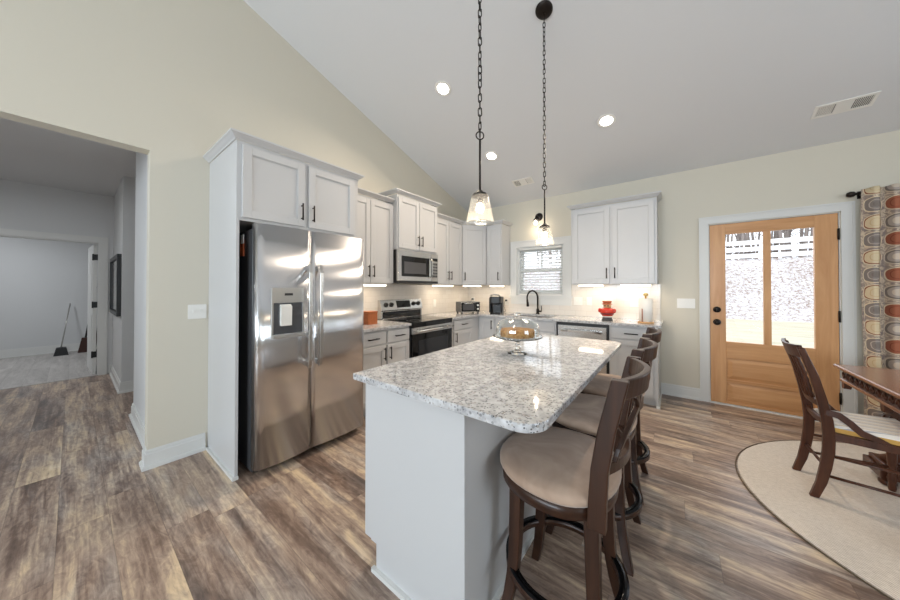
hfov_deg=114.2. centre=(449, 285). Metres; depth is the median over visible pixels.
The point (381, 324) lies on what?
countertop
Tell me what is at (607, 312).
figurine
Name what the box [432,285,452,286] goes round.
light
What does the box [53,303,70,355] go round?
dustpan
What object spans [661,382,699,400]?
baseboard
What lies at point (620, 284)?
light
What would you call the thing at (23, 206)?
wall
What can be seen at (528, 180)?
ceiling vent
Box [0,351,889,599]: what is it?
floor
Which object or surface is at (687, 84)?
ceiling
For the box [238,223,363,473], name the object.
refrigerator
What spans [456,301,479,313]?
toaster oven
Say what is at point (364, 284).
light
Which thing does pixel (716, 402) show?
trim
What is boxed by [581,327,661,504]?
bar stool
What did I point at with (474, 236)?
upper cabinet
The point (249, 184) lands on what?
tall cabinet
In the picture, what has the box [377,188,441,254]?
upper cabinet
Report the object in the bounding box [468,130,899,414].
wall
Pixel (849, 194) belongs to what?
curtain rod
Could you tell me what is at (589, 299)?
outlet
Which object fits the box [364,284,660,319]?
wall
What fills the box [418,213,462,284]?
upper cabinet
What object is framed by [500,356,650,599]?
bar stool
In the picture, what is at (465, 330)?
base cabinet
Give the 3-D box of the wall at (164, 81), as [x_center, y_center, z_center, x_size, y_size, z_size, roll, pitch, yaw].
[-2.455,-0.929,1.943,0.120,4.540,9.000,0,-1,38]
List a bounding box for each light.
[364,284,385,285]
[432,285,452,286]
[435,81,450,95]
[463,285,480,286]
[472,0,487,212]
[485,151,497,160]
[535,0,552,238]
[578,284,603,285]
[597,114,615,127]
[620,284,650,285]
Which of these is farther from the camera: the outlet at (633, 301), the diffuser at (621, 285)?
the outlet at (633, 301)
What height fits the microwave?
0.412 m
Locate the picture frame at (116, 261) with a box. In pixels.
[109,254,121,316]
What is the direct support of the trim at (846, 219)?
attached to the wall at (820, 174)
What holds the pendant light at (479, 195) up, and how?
hanging from the ceiling at (687, 84)
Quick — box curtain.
[860,183,899,416]
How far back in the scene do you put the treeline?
20.07 m
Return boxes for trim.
[0,228,107,374]
[509,236,572,305]
[699,201,857,413]
[710,401,818,421]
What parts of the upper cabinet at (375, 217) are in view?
door, crown molding, door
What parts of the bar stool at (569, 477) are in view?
leg, leg, seat frame, seat, kick plate, leg, post, leg, rail, post, crest rail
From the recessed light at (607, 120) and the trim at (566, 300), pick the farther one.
the trim at (566, 300)
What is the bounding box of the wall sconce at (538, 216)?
[533,213,542,224]
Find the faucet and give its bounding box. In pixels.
[526,290,541,313]
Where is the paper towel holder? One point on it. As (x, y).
(645, 304)
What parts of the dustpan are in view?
handle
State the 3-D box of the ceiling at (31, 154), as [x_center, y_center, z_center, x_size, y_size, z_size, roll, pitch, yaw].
[-3.915,-1.442,3.313,3.860,0.100,4.220,0,-1,38]
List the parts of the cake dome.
knob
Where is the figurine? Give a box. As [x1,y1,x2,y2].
[598,301,615,320]
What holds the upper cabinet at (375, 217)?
attached to the wall at (164, 81)
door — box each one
[87,245,97,373]
[709,213,841,416]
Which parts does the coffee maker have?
water tank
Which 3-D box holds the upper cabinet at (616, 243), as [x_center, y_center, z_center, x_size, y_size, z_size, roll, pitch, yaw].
[2.144,-0.556,3.844,1.062,1.086,0.366,0,-1,38]
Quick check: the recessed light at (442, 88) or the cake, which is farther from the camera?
the recessed light at (442, 88)
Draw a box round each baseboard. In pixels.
[0,343,96,358]
[109,365,133,393]
[129,403,144,447]
[139,433,205,471]
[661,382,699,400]
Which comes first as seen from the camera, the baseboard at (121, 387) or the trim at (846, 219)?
the trim at (846, 219)
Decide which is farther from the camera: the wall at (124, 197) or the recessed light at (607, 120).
the wall at (124, 197)
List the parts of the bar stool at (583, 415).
leg, seat frame, seat, leg, kick plate, leg, post, rail, post, crest rail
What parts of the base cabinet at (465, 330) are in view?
drawer, door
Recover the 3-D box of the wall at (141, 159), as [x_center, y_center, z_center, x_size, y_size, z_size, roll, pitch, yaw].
[-2.741,-0.025,2.685,1.250,2.745,0.120,0,-1,38]
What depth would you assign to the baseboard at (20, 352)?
5.73 m
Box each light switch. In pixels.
[188,304,206,318]
[574,297,581,304]
[677,298,694,307]
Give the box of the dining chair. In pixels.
[781,338,899,497]
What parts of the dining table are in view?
apron molding, leg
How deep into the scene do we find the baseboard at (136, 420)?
2.67 m
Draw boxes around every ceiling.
[0,118,135,196]
[243,0,899,211]
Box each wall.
[0,0,467,449]
[0,179,113,373]
[0,237,97,349]
[112,176,135,381]
[133,152,146,423]
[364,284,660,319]
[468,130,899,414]
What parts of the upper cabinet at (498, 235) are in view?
door, crown molding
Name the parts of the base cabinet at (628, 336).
drawer, door, shoe molding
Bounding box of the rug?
[735,440,899,599]
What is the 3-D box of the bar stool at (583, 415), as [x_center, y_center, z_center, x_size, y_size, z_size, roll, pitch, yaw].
[0.821,0.816,1.604,0.538,1.043,0.496,0,-1,38]
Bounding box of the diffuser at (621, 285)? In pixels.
[621,285,650,285]
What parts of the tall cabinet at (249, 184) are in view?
shoe molding, panel, door, crown molding, handle, door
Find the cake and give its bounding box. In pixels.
[500,327,534,338]
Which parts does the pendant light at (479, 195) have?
rod, chain, bulb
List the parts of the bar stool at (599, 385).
seat, leg, kick plate, leg, post, crest rail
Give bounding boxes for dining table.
[833,364,899,486]
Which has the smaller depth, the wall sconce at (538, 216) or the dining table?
the dining table
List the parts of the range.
vent panel, display panel, oven door, door trim, handle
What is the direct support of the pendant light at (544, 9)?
hanging from the ceiling at (687, 84)
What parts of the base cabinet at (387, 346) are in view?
drawer, door, drawer, door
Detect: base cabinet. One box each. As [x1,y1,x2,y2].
[363,326,408,416]
[365,384,552,599]
[452,316,477,346]
[478,316,494,339]
[495,317,557,335]
[609,325,661,408]
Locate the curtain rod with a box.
[846,191,860,198]
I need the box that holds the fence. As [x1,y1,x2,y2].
[525,236,812,267]
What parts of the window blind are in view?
rail, cord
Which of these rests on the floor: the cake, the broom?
the broom
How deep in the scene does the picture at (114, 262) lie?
4.12 m
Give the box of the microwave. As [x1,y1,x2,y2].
[393,249,437,283]
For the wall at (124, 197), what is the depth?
3.74 m
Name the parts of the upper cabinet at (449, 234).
door, crown molding, door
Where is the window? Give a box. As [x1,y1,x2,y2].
[517,244,563,295]
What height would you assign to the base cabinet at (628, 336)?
0.884 m
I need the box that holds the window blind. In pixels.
[520,245,561,295]
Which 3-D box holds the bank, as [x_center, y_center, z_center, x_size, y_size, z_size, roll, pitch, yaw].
[28.757,0.078,17.753,90.000,3.100,25.829,0,-1,38]
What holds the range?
on the floor
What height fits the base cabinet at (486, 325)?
0.884 m
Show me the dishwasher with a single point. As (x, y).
(568, 329)
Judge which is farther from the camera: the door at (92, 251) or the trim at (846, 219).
the door at (92, 251)
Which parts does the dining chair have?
crest rail, leg, rail, leg, seat, seat rail, leg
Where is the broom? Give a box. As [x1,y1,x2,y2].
[78,328,86,352]
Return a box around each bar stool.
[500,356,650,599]
[545,337,657,576]
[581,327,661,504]
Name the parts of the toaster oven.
glass door, frame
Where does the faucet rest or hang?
on the countertop at (454, 315)
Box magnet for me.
[240,234,243,255]
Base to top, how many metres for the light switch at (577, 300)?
0.116 m
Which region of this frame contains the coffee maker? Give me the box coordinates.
[489,294,503,314]
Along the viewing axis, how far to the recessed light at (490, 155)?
3.92 m
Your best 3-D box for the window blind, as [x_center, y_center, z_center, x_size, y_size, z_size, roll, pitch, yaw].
[1.443,-0.227,4.657,0.683,0.773,0.046,0,-1,38]
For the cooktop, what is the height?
0.022 m
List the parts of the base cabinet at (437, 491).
panel, shoe molding, panel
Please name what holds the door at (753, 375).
in the wall at (820, 174)
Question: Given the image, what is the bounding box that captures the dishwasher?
[557,321,609,373]
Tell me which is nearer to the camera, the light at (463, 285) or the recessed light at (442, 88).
the recessed light at (442, 88)
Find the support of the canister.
on the countertop at (381, 324)
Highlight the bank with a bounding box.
[524,256,813,322]
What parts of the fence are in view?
rail, rail, rail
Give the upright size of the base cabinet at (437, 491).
0.884 m
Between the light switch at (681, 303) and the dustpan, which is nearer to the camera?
the light switch at (681, 303)
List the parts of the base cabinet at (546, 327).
drawer, drawer, door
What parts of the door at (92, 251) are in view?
panel, panel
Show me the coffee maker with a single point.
(496, 303)
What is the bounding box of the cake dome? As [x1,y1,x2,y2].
[496,312,539,328]
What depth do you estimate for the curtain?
2.60 m
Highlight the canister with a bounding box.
[364,311,377,324]
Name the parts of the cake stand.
plate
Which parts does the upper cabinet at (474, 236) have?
crown molding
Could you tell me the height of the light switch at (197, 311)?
0.116 m
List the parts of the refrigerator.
freezer door, handle, handle, door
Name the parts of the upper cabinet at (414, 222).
door, crown molding, door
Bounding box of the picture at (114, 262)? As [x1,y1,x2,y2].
[112,260,116,310]
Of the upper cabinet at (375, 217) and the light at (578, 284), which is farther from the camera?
the light at (578, 284)
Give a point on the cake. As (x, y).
(508, 332)
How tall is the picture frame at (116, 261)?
0.800 m
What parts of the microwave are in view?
handle, control panel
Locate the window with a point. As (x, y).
(519, 266)
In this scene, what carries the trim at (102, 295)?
attached to the wall at (23, 206)
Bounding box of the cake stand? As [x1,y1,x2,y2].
[493,333,542,355]
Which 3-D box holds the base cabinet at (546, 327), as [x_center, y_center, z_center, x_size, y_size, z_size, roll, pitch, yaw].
[1.213,0.921,4.357,0.915,0.884,0.643,0,-1,38]
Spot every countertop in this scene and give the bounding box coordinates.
[353,333,620,433]
[363,320,411,332]
[424,311,662,328]
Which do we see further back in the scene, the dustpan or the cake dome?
the dustpan
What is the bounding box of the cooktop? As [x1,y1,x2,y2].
[382,315,451,324]
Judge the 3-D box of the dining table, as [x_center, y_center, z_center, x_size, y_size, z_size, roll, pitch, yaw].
[3.255,0.948,1.159,1.860,0.750,1.236,0,-1,38]
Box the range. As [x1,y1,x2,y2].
[378,299,453,357]
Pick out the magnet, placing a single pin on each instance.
(242, 236)
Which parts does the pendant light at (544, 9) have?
rod, chain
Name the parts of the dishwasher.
handle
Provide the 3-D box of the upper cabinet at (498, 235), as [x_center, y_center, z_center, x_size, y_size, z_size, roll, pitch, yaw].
[0.821,-0.526,4.864,0.321,1.044,0.366,0,-1,38]
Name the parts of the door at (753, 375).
knob, rail, panel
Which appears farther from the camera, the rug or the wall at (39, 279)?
the wall at (39, 279)
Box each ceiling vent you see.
[512,176,534,186]
[810,91,880,119]
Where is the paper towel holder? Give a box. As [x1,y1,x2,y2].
[637,293,653,323]
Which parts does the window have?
sash, sash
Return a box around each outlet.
[587,297,591,304]
[630,298,637,306]
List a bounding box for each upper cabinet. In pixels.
[358,187,394,283]
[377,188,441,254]
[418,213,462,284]
[461,221,486,284]
[485,219,512,284]
[567,191,661,284]
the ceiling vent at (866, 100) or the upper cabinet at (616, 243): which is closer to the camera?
the ceiling vent at (866, 100)
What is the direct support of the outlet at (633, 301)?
attached to the wall at (820, 174)
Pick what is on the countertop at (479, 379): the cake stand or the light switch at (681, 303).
the cake stand
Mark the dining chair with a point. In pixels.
(874, 432)
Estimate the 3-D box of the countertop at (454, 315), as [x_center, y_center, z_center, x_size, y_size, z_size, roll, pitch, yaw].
[1.096,0.460,4.012,2.941,0.030,1.344,0,-1,38]
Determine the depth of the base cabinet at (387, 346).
3.08 m
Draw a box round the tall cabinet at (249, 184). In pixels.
[203,128,364,481]
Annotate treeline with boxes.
[537,228,812,267]
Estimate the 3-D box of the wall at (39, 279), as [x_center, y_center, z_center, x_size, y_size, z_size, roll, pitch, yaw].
[-8.310,0.003,5.691,0.120,2.745,3.800,0,-1,38]
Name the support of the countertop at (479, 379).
on the base cabinet at (437, 491)
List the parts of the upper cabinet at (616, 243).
door, crown molding, door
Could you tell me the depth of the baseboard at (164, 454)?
2.22 m

